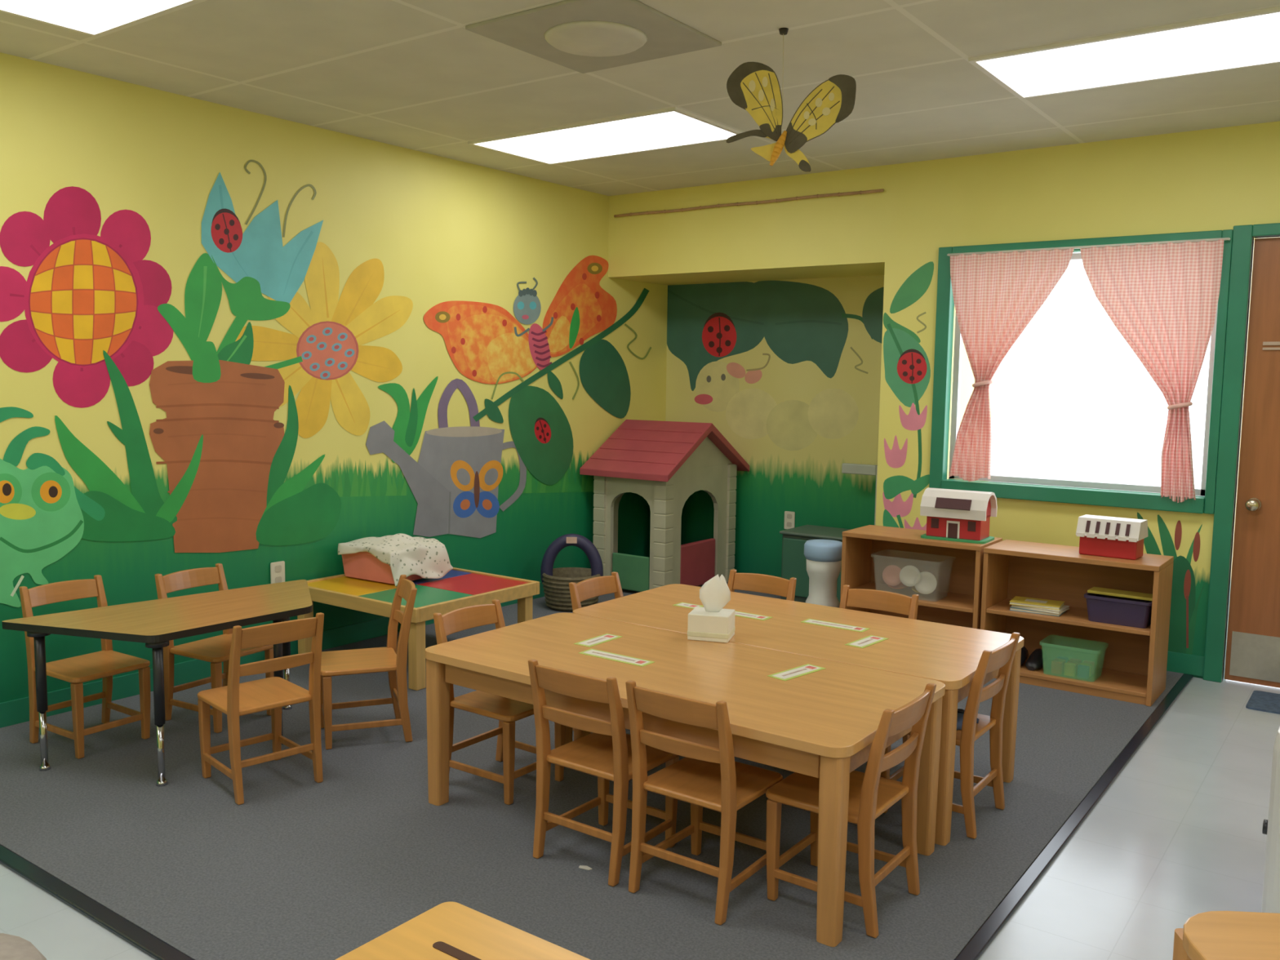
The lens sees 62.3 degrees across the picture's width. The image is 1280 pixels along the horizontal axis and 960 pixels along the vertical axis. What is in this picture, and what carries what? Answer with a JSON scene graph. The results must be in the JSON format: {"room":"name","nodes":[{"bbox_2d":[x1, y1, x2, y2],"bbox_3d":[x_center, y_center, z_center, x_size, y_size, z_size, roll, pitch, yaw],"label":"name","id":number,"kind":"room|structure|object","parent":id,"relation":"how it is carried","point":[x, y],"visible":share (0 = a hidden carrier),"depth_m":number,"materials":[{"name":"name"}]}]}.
{"room":"children's room","nodes":[
{"label":"children's room","id":0,"kind":"room"},
{"bbox_2d":[0,52,667,728],"bbox_3d":[-2.213,-0.316,4.089,0.125,2.460,8.160,5,7,36],"label":"wall","id":1,"kind":"structure","parent":0,"point":[243,341],"depth_m":4.74,"materials":[{"name":"paint"}]},
{"bbox_2d":[0,582,544,728],"bbox_3d":[-2.207,0.851,4.126,0.012,0.090,8.060,5,7,36],"label":"baseboard","id":2,"kind":"structure","parent":1,"relation":"attached to","point":[13,712],"depth_m":4.48,"materials":[{"name":"green paint"}]},
{"bbox_2d":[270,560,284,583],"bbox_3d":[-1.654,0.431,4.833,0.008,0.115,0.072,5,7,36],"label":"wall outlet","id":3,"kind":"object","parent":1,"relation":"attached to","point":[277,568],"visible":0.73,"depth_m":4.83,"materials":[{"name":"white plastic"}]},
{"bbox_2d":[0,0,1279,195],"bbox_3d":[0.318,-1.371,2.081,6.420,0.100,8.260,5,7,36],"label":"ceiling","id":4,"kind":"structure","parent":0,"point":[410,74],"depth_m":3.96,"materials":[{"name":"tile"}]},
{"bbox_2d":[0,0,204,37],"bbox_3d":[-1.504,-1.424,2.944,1.210,0.012,0.600,5,7,36],"label":"recessed light","id":5,"kind":"object","parent":4,"relation":"in","point":[95,18],"visible":1,"depth_m":3.30,"materials":[{"name":"white plastic"}]},
{"bbox_2d":[465,0,721,73],"bbox_3d":[-0.145,-1.447,3.475,0.600,0.034,0.600,5,7,36],"label":"ceiling vent","id":6,"kind":"object","parent":4,"relation":"in","point":[581,36],"visible":1,"depth_m":3.41,"materials":[{"name":"grey paint"}]},
{"bbox_2d":[467,106,742,164],"bbox_3d":[-0.165,-1.607,4.992,1.210,0.012,0.600,5,7,36],"label":"recessed light","id":7,"kind":"object","parent":4,"relation":"in","point":[673,126],"visible":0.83,"depth_m":4.95,"materials":[{"name":"white plastic"}]},
{"bbox_2d":[726,27,856,172],"bbox_3d":[0.483,-1.221,3.398,0.409,0.451,0.068,2,6,8],"label":"butterfly","id":8,"kind":"object","parent":4,"relation":"hanging from","point":[754,87],"visible":1,"depth_m":3.40,"materials":[{"name":"yellow fabric"}]},
{"bbox_2d":[968,6,1279,99],"bbox_3d":[1.806,-1.440,3.564,1.210,0.012,0.600,5,7,36],"label":"recessed light","id":9,"kind":"object","parent":4,"relation":"in","point":[1251,38],"visible":1,"depth_m":3.61,"materials":[{"name":"white plastic"}]},
{"bbox_2d":[0,676,1279,959],"bbox_3d":[0.283,1.173,2.332,6.420,0.108,8.260,5,7,36],"label":"floor","id":10,"kind":"structure","parent":0,"point":[1177,836],"depth_m":2.96,"materials":[{"name":"tile"}]},
{"bbox_2d":[0,933,46,959],"bbox_3d":[-1.054,0.953,1.588,0.304,0.441,0.304,5,7,36],"label":"stool","id":11,"kind":"object","parent":10,"relation":"on","point":[11,947],"visible":1,"depth_m":1.65,"materials":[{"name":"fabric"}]},
{"bbox_2d":[335,902,591,959],"bbox_3d":[-0.219,0.964,1.153,0.780,0.501,0.780,5,7,36],"label":"table","id":12,"kind":"object","parent":10,"relation":"on","point":[448,931],"visible":1,"depth_m":1.54,"materials":[{"name":"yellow wood"}]},
{"bbox_2d":[0,582,1193,959],"bbox_3d":[0.137,0.903,4.445,3.408,0.012,4.768,5,7,36],"label":"carpet","id":13,"kind":"object","parent":10,"relation":"on","point":[303,868],"visible":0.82,"depth_m":3.00,"materials":[{"name":"grey carpet"}]},
{"bbox_2d":[19,574,151,759],"bbox_3d":[-1.968,0.653,3.770,0.347,0.560,0.294,4,7,33],"label":"chair","id":14,"kind":"object","parent":13,"relation":"on","point":[106,663],"visible":0.8,"depth_m":3.75,"materials":[{"name":"brown wood"}]},
{"bbox_2d":[1,579,312,786],"bbox_3d":[-1.532,0.698,3.683,0.533,0.500,1.069,6,8,44],"label":"table","id":15,"kind":"object","parent":13,"relation":"on","point":[153,623],"visible":0.81,"depth_m":3.50,"materials":[{"name":"brown wood"}]},
{"bbox_2d":[154,563,274,733],"bbox_3d":[-1.614,0.631,4.042,0.347,0.560,0.294,4,7,30],"label":"chair","id":16,"kind":"object","parent":13,"relation":"on","point":[215,650],"visible":0.61,"depth_m":4.00,"materials":[{"name":"brown wood"}]},
{"bbox_2d":[197,612,324,804],"bbox_3d":[-1.226,0.698,3.413,0.294,0.560,0.347,-5,8,-44],"label":"chair","id":17,"kind":"object","parent":13,"relation":"on","point":[235,700],"visible":1,"depth_m":3.36,"materials":[{"name":"brown wood"}]},
{"bbox_2d":[320,574,417,749],"bbox_3d":[-1.001,0.656,3.874,0.347,0.560,0.294,-1,6,-20],"label":"chair","id":18,"kind":"object","parent":13,"relation":"on","point":[391,659],"visible":0.96,"depth_m":3.80,"materials":[{"name":"brown wood"}]},
{"bbox_2d":[297,567,539,690],"bbox_3d":[-1.044,0.653,4.941,0.850,0.355,0.770,5,7,36],"label":"table","id":19,"kind":"object","parent":13,"relation":"on","point":[459,588],"visible":0.56,"depth_m":4.75,"materials":[{"name":"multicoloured wood"}]},
{"bbox_2d":[341,551,422,583],"bbox_3d":[-1.210,0.388,5.057,0.395,0.145,0.270,4,7,33],"label":"bin","id":20,"kind":"object","parent":19,"relation":"on","point":[360,565],"visible":0.34,"depth_m":4.96,"materials":[{"name":"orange plastic"}]},
{"bbox_2d":[337,533,453,586],"bbox_3d":[-1.164,0.358,5.042,0.428,0.204,0.402,5,7,36],"label":"draped cloth","id":21,"kind":"object","parent":20,"relation":"on","point":[406,554],"visible":1,"depth_m":4.95,"materials":[{"name":"white fabric"}]},
{"bbox_2d":[433,599,565,804],"bbox_3d":[-0.450,0.707,3.436,0.347,0.560,0.294,5,7,36],"label":"chair","id":22,"kind":"object","parent":13,"relation":"on","point":[507,711],"visible":0.59,"depth_m":3.39,"materials":[{"name":"brown wood"}]},
{"bbox_2d":[540,533,603,611],"bbox_3d":[-0.390,0.517,6.059,0.358,0.424,0.340,1,6,1],"label":"basket","id":23,"kind":"object","parent":13,"relation":"on","point":[555,581],"visible":0.71,"depth_m":6.01,"materials":[{"name":"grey wicker"}]},
{"bbox_2d":[578,865,591,870],"bbox_3d":[-0.146,1.047,2.860,0.038,0.002,0.017,3,6,25],"label":"paper scrap","id":24,"kind":"object","parent":13,"relation":"on","point":[584,867],"visible":1,"depth_m":2.86,"materials":[{"name":"white paper"}]},
{"bbox_2d":[568,571,623,730],"bbox_3d":[-0.052,0.659,3.972,0.347,0.560,0.294,5,7,34],"label":"chair","id":25,"kind":"object","parent":13,"relation":"on","point":[593,587],"visible":0.18,"depth_m":4.04,"materials":[{"name":"brown wood"}]},
{"bbox_2d":[528,658,679,886],"bbox_3d":[-0.094,0.762,2.924,0.294,0.560,0.347,5,7,36],"label":"chair","id":26,"kind":"object","parent":13,"relation":"on","point":[605,753],"visible":0.92,"depth_m":2.85,"materials":[{"name":"brown wood"}]},
{"bbox_2d":[579,419,749,591],"bbox_3d":[0.168,0.149,6.717,0.660,1.044,0.940,5,7,36],"label":"playhouse","id":27,"kind":"object","parent":13,"relation":"on","point":[664,463],"visible":0.93,"depth_m":6.50,"materials":[{"name":"beige plastic"}]},
{"bbox_2d":[425,612,945,946],"bbox_3d":[0.091,0.783,3.116,1.414,0.485,0.683,5,7,36],"label":"table","id":28,"kind":"object","parent":13,"relation":"on","point":[824,724],"visible":0.82,"depth_m":2.94,"materials":[{"name":"brown wood"}]},
{"bbox_2d":[573,633,622,647],"bbox_3d":[-0.132,0.510,3.372,0.064,0.002,0.170,5,7,36],"label":"name card","id":29,"kind":"object","parent":28,"relation":"on","point":[602,638],"visible":1,"depth_m":3.36,"materials":[{"name":"paper"}]},
{"bbox_2d":[578,648,654,666],"bbox_3d":[-0.071,0.531,3.168,0.240,0.002,0.064,5,7,36],"label":"name card","id":30,"kind":"object","parent":28,"relation":"on","point":[593,652],"visible":1,"depth_m":3.16,"materials":[{"name":"white paper"}]},
{"bbox_2d":[768,663,825,680],"bbox_3d":[0.450,0.551,3.036,0.190,0.002,0.064,-5,8,-44],"label":"name card","id":31,"kind":"object","parent":28,"relation":"on","point":[799,671],"visible":1,"depth_m":3.03,"materials":[{"name":"paper"}]},
{"bbox_2d":[625,680,782,924],"bbox_3d":[0.171,0.784,2.738,0.294,0.560,0.347,5,7,36],"label":"chair","id":32,"kind":"object","parent":13,"relation":"on","point":[708,777],"visible":0.86,"depth_m":2.66,"materials":[{"name":"brown wood"}]},
{"bbox_2d":[727,568,796,600],"bbox_3d":[0.388,0.657,4.056,0.294,0.560,0.347,5,7,36],"label":"chair","id":33,"kind":"object","parent":13,"relation":"on","point":[760,583],"visible":0.23,"depth_m":4.15,"materials":[{"name":"brown wood"}]},
{"bbox_2d":[573,583,1024,845],"bbox_3d":[0.508,0.735,3.664,1.414,0.485,0.683,5,7,36],"label":"table","id":34,"kind":"object","parent":13,"relation":"on","point":[949,655],"visible":0.59,"depth_m":3.48,"materials":[{"name":"brown wood"}]},
{"bbox_2d":[672,602,703,608],"bbox_3d":[0.179,0.462,3.898,0.100,0.002,0.064,5,7,36],"label":"name card","id":35,"kind":"object","parent":34,"relation":"on","point":[681,604],"visible":0.89,"depth_m":3.90,"materials":[{"name":"paper"}]},
{"bbox_2d":[687,573,735,643],"bbox_3d":[0.233,0.406,3.419,0.134,0.210,0.118,2,6,16],"label":"tissue box","id":36,"kind":"object","parent":34,"relation":"on","point":[711,622],"visible":1,"depth_m":3.39,"materials":[{"name":"cardboard"}]},
{"bbox_2d":[734,610,772,620],"bbox_3d":[0.381,0.479,3.752,0.170,0.002,0.064,5,7,36],"label":"name card","id":37,"kind":"object","parent":34,"relation":"on","point":[740,614],"visible":0.73,"depth_m":3.74,"materials":[{"name":"paper"}]},
{"bbox_2d":[800,618,870,632],"bbox_3d":[0.666,0.496,3.619,0.230,0.002,0.064,5,7,36],"label":"name card","id":38,"kind":"object","parent":34,"relation":"on","point":[811,621],"visible":1,"depth_m":3.61,"materials":[{"name":"white paper"}]},
{"bbox_2d":[844,635,888,648],"bbox_3d":[0.730,0.519,3.401,0.064,0.002,0.170,6,7,41],"label":"name card","id":39,"kind":"object","parent":34,"relation":"on","point":[870,640],"visible":1,"depth_m":3.39,"materials":[{"name":"paper"}]},
{"bbox_2d":[804,539,842,608],"bbox_3d":[0.924,0.562,5.349,0.200,0.511,0.200,5,7,36],"label":"pedestal","id":40,"kind":"object","parent":13,"relation":"on","point":[824,557],"visible":0.68,"depth_m":5.28,"materials":[{"name":"white plastic"}]},
{"bbox_2d":[804,539,842,561],"bbox_3d":[0.927,0.352,5.328,0.200,0.090,0.200,5,7,36],"label":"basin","id":41,"kind":"object","parent":40,"relation":"in","point":[815,550],"depth_m":5.25,"materials":[{"name":"blue plastic"}]},
{"bbox_2d":[779,462,877,606],"bbox_3d":[1.146,0.318,6.276,0.540,0.820,0.372,5,7,36],"label":"toy kitchen","id":42,"kind":"object","parent":13,"relation":"on","point":[793,540],"visible":0.38,"depth_m":6.25,"materials":[{"name":"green plastic"}]},
{"bbox_2d":[779,524,851,540],"bbox_3d":[1.150,0.317,6.281,0.540,0.019,0.360,5,7,36],"label":"countertop","id":43,"kind":"structure","parent":42,"relation":"on","point":[807,531],"depth_m":6.27,"materials":[{"name":"laminate"}]},
{"bbox_2d":[765,682,936,937],"bbox_3d":[0.531,0.793,2.688,0.347,0.560,0.294,5,7,36],"label":"chair","id":44,"kind":"object","parent":13,"relation":"on","point":[870,794],"visible":0.94,"depth_m":2.65,"materials":[{"name":"brown wood"}]},
{"bbox_2d":[839,584,919,742],"bbox_3d":[0.784,0.691,3.769,0.294,0.560,0.347,5,7,36],"label":"chair","id":45,"kind":"object","parent":13,"relation":"on","point":[880,600],"visible":0.2,"depth_m":3.87,"materials":[{"name":"brown wood"}]},
{"bbox_2d":[840,524,1002,629],"bbox_3d":[1.337,0.555,5.071,0.670,0.590,0.320,5,7,36],"label":"shelf unit","id":46,"kind":"object","parent":13,"relation":"on","point":[957,567],"visible":0.38,"depth_m":5.14,"materials":[{"name":"brown wood"}]},
{"bbox_2d":[920,487,997,543],"bbox_3d":[1.482,0.160,4.926,0.300,0.228,0.206,4,7,33],"label":"barn","id":47,"kind":"object","parent":46,"relation":"on","point":[952,515],"visible":1,"depth_m":4.86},
{"bbox_3d":[1.300,0.455,5.052,0.354,0.190,0.208,5,7,36],"label":"clear bin","id":48,"kind":"object","parent":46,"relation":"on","visible":0},
{"bbox_2d":[882,564,901,586],"bbox_3d":[1.210,0.457,5.064,0.100,0.099,0.026,4,7,30],"label":"plate","id":49,"kind":"object","parent":48,"relation":"in","point":[891,574],"visible":1,"depth_m":5.07,"materials":[{"name":"pink plastic"}]},
{"bbox_2d":[888,582,907,589],"bbox_3d":[1.251,0.509,5.127,0.099,0.031,0.098,3,6,23],"label":"plate","id":50,"kind":"object","parent":48,"relation":"in","point":[900,585],"visible":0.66,"depth_m":5.12,"materials":[{"name":"brown plastic"}]},
{"bbox_2d":[899,565,920,586],"bbox_3d":[1.277,0.453,5.002,0.100,0.099,0.029,4,7,30],"label":"ball","id":51,"kind":"object","parent":48,"relation":"in","point":[908,574],"visible":1,"depth_m":5.01,"materials":[{"name":"white plastic"}]},
{"bbox_2d":[911,586,919,592],"bbox_3d":[1.343,0.513,5.032,0.099,0.042,0.094,5,7,37],"label":"plate","id":52,"kind":"object","parent":48,"relation":"in","point":[913,588],"visible":0.2,"depth_m":5.04,"materials":[{"name":"brown plastic"}]},
{"bbox_2d":[914,571,937,594],"bbox_3d":[1.340,0.482,4.964,0.106,0.104,0.032,4,7,30],"label":"plate","id":53,"kind":"object","parent":48,"relation":"in","point":[927,584],"visible":1,"depth_m":4.97,"materials":[{"name":"white plastic"}]},
{"bbox_2d":[880,632,1020,839],"bbox_3d":[0.942,0.745,3.240,0.347,0.560,0.294,5,7,36],"label":"chair","id":54,"kind":"object","parent":13,"relation":"on","point":[1002,658],"visible":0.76,"depth_m":3.11,"materials":[{"name":"brown wood"}]},
{"bbox_2d":[956,708,978,730],"bbox_3d":[0.931,0.722,3.243,0.194,0.032,0.171,5,7,36],"label":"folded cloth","id":55,"kind":"object","parent":54,"relation":"on","point":[960,712],"visible":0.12,"depth_m":3.19,"materials":[{"name":"fabric"}]},
{"bbox_2d":[980,539,1173,706],"bbox_3d":[1.908,0.606,4.657,0.715,0.585,0.320,5,7,36],"label":"shelf unit","id":56,"kind":"object","parent":13,"relation":"on","point":[1131,663],"visible":0.79,"depth_m":4.70,"materials":[{"name":"brown wood"}]},
{"bbox_2d":[1020,646,1028,665],"bbox_3d":[1.710,0.796,4.786,0.072,0.075,0.145,5,7,36],"label":"shoe","id":57,"kind":"object","parent":56,"relation":"on","point":[1024,654],"visible":0.3,"depth_m":4.78,"materials":[{"name":"black leather"}]},
{"bbox_2d":[1025,648,1046,671],"bbox_3d":[1.774,0.801,4.739,0.072,0.075,0.145,5,7,36],"label":"shoe","id":58,"kind":"object","parent":56,"relation":"on","point":[1037,658],"visible":1,"depth_m":4.71,"materials":[{"name":"black leather"}]},
{"bbox_2d":[1009,606,1066,616],"bbox_3d":[1.770,0.574,4.706,0.210,0.014,0.140,4,7,33],"label":"book","id":59,"kind":"object","parent":56,"relation":"on","point":[1015,609],"visible":0.39,"depth_m":4.65,"materials":[{"name":"paper"}]},
{"bbox_2d":[1011,604,1070,613],"bbox_3d":[1.778,0.561,4.699,0.210,0.014,0.140,5,7,39],"label":"book","id":60,"kind":"object","parent":59,"relation":"on","point":[1064,608],"visible":0.48,"depth_m":4.64,"materials":[{"name":"paper"}]},
{"bbox_2d":[1009,595,1064,609],"bbox_3d":[1.766,0.546,4.707,0.210,0.014,0.140,4,7,30],"label":"book","id":61,"kind":"object","parent":60,"relation":"on","point":[1020,601],"visible":1,"depth_m":4.68,"materials":[{"name":"paper"}]},
{"bbox_2d":[1075,514,1147,559],"bbox_3d":[2.023,0.244,4.539,0.250,0.160,0.175,5,7,38],"label":"barn","id":62,"kind":"object","parent":56,"relation":"on","point":[1115,537],"visible":1,"depth_m":4.49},
{"bbox_2d":[1084,592,1151,628],"bbox_3d":[2.057,0.547,4.519,0.270,0.112,0.208,5,7,36],"label":"basket","id":63,"kind":"object","parent":56,"relation":"on","point":[1107,609],"visible":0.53,"depth_m":4.44,"materials":[{"name":"plastic"}]},
{"bbox_2d":[1087,586,1152,600],"bbox_3d":[2.058,0.485,4.513,0.260,0.012,0.100,5,7,38],"label":"book","id":64,"kind":"object","parent":63,"relation":"on","point":[1117,593],"visible":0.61,"depth_m":4.50,"materials":[{"name":"yellow paper"}]},
{"bbox_3d":[1.896,0.781,4.632,0.250,0.140,0.187,5,7,36],"label":"basket","id":65,"kind":"object","parent":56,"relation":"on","visible":0},
{"bbox_2d":[1050,660,1062,674],"bbox_3d":[1.825,0.820,4.632,0.045,0.050,0.035,5,7,36],"label":"block","id":66,"kind":"object","parent":65,"relation":"in","point":[1056,666],"visible":1,"depth_m":4.62,"materials":[{"name":"plastic"}]},
{"bbox_2d":[1053,657,1065,671],"bbox_3d":[1.851,0.817,4.668,0.045,0.050,0.035,5,7,36],"label":"block","id":67,"kind":"object","parent":65,"relation":"in","point":[1055,659],"visible":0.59,"depth_m":4.65,"materials":[{"name":"green plastic"}]},
{"bbox_2d":[1057,656,1068,662],"bbox_3d":[1.878,0.814,4.704,0.045,0.050,0.035,5,7,36],"label":"block","id":68,"kind":"object","parent":65,"relation":"in","point":[1066,659],"visible":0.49,"depth_m":4.69,"materials":[{"name":"green plastic"}]},
{"bbox_2d":[1063,662,1075,676],"bbox_3d":[1.869,0.824,4.600,0.045,0.050,0.035,5,7,36],"label":"block","id":69,"kind":"object","parent":65,"relation":"in","point":[1069,668],"visible":1,"depth_m":4.59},
{"bbox_2d":[1066,660,1079,674],"bbox_3d":[1.896,0.821,4.636,0.045,0.050,0.035,5,7,36],"label":"block","id":70,"kind":"object","parent":65,"relation":"in","point":[1077,663],"visible":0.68,"depth_m":4.62,"materials":[{"name":"green plastic"}]},
{"bbox_2d":[1077,664,1089,679],"bbox_3d":[1.914,0.828,4.567,0.045,0.050,0.035,5,7,36],"label":"block","id":71,"kind":"object","parent":65,"relation":"in","point":[1082,670],"visible":1,"depth_m":4.55,"materials":[{"name":"green plastic"}]},
{"bbox_2d":[1080,662,1092,676],"bbox_3d":[1.940,0.825,4.604,0.045,0.050,0.035,5,7,36],"label":"block","id":72,"kind":"object","parent":65,"relation":"in","point":[1082,664],"visible":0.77,"depth_m":4.59,"materials":[{"name":"green"}]},
{"bbox_2d":[1083,660,1094,674],"bbox_3d":[1.967,0.821,4.640,0.045,0.050,0.035,5,7,36],"label":"block","id":73,"kind":"object","parent":65,"relation":"in","point":[1092,663],"visible":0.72,"depth_m":4.63,"materials":[{"name":"green plastic"}]},
{"bbox_2d":[1172,911,1279,959],"bbox_3d":[1.133,0.956,1.429,0.660,0.500,0.500,1,6,4],"label":"table","id":74,"kind":"object","parent":10,"relation":"on","point":[1211,935],"visible":1,"depth_m":1.60,"materials":[{"name":"brown wood"}]},
{"bbox_2d":[1245,690,1279,714],"bbox_3d":[2.847,0.953,4.324,0.620,0.008,0.300,5,7,36],"label":"door mat","id":75,"kind":"object","parent":10,"relation":"on","point":[1269,702],"visible":1,"depth_m":4.45,"materials":[{"name":"blue fabric"}]},
{"bbox_2d":[1261,726,1279,913],"bbox_3d":[1.797,0.858,2.587,0.452,0.510,0.400,5,7,36],"label":"base cabinet","id":76,"kind":"object","parent":10,"relation":"on","point":[1271,826],"visible":0.83,"depth_m":2.56,"materials":[{"name":"white plastic"}]},
{"bbox_2d":[665,275,884,577],"bbox_3d":[0.930,-0.538,6.775,1.901,2.460,0.101,5,7,36],"label":"wall","id":77,"kind":"structure","parent":0,"point":[788,371],"depth_m":6.74,"materials":[{"name":"paint"}]},
{"bbox_2d":[784,511,795,528],"bbox_3d":[0.955,0.258,6.756,0.072,0.115,0.008,5,7,36],"label":"wall outlet","id":78,"kind":"object","parent":77,"relation":"attached to","point":[789,517],"visible":0.9,"depth_m":6.75,"materials":[{"name":"white plastic"}]},
{"bbox_2d":[608,120,1279,680],"bbox_3d":[2.518,-0.363,5.218,6.200,2.460,0.761,5,7,36],"label":"wall","id":79,"kind":"structure","parent":0,"point":[1222,178],"depth_m":5.42,"materials":[{"name":"paint"}]},
{"bbox_2d":[613,188,884,217],"bbox_3d":[0.557,-1.577,6.052,1.770,0.024,0.020,5,7,36],"label":"stick","id":80,"kind":"object","parent":79,"relation":"attached to","point":[756,202],"visible":1,"depth_m":5.98,"materials":[{"name":"brown wood"}]},
{"bbox_2d":[928,229,1233,514],"bbox_3d":[2.072,-0.518,5.094,1.315,1.250,0.145,5,7,36],"label":"window","id":81,"kind":"structure","parent":79,"relation":"in","point":[1064,493],"depth_m":5.10,"materials":[{"name":"green paint"}]},
{"bbox_2d":[946,237,1231,256],"bbox_3d":[2.058,-1.090,4.964,1.255,0.012,0.033,5,7,36],"label":"curtain rod","id":82,"kind":"object","parent":81,"relation":"attached to","point":[1224,238],"visible":1,"depth_m":4.91,"materials":[{"name":"white metal"}]},
{"bbox_2d":[948,248,1074,481],"bbox_3d":[1.785,-0.545,5.187,0.593,1.132,0.080,6,7,41],"label":"curtain","id":83,"kind":"object","parent":82,"relation":"hanging from","point":[997,295],"visible":1,"depth_m":5.23,"materials":[{"name":"pink fabric"}]},
{"bbox_2d":[1080,239,1223,502],"bbox_3d":[2.292,-0.488,4.833,0.596,1.162,0.080,5,7,36],"label":"curtain","id":84,"kind":"object","parent":82,"relation":"hanging from","point":[1162,299],"visible":1,"depth_m":4.76,"materials":[{"name":"pink fabric"}]},
{"bbox_2d":[1166,651,1204,676],"bbox_3d":[3.020,0.887,4.482,4.355,0.090,0.012,5,7,36],"label":"baseboard","id":85,"kind":"structure","parent":79,"relation":"attached to","point":[1182,663],"depth_m":4.85,"materials":[{"name":"green paint"}]},
{"bbox_2d":[1203,222,1279,682],"bbox_3d":[2.985,-0.068,4.437,0.989,2.022,0.070,5,7,36],"label":"trim","id":86,"kind":"structure","parent":79,"relation":"attached to","point":[1242,235],"depth_m":4.67,"materials":[{"name":"green paint"}]},
{"bbox_2d":[1224,237,1279,688],"bbox_3d":[2.982,-0.043,4.433,0.835,1.960,0.124,5,7,36],"label":"door","id":87,"kind":"structure","parent":79,"relation":"in","point":[1253,635],"depth_m":4.65,"materials":[{"name":"brown wood"}]},
{"label":"outside","id":88,"kind":"structure","parent":0,"visible":0},
{"bbox_2d":[990,426,1204,496],"bbox_3d":[13.060,0.129,16.580,30.000,0.100,28.600,5,7,36],"label":"ground","id":89,"kind":"structure","parent":88,"point":[1103,456],"depth_m":22.11,"materials":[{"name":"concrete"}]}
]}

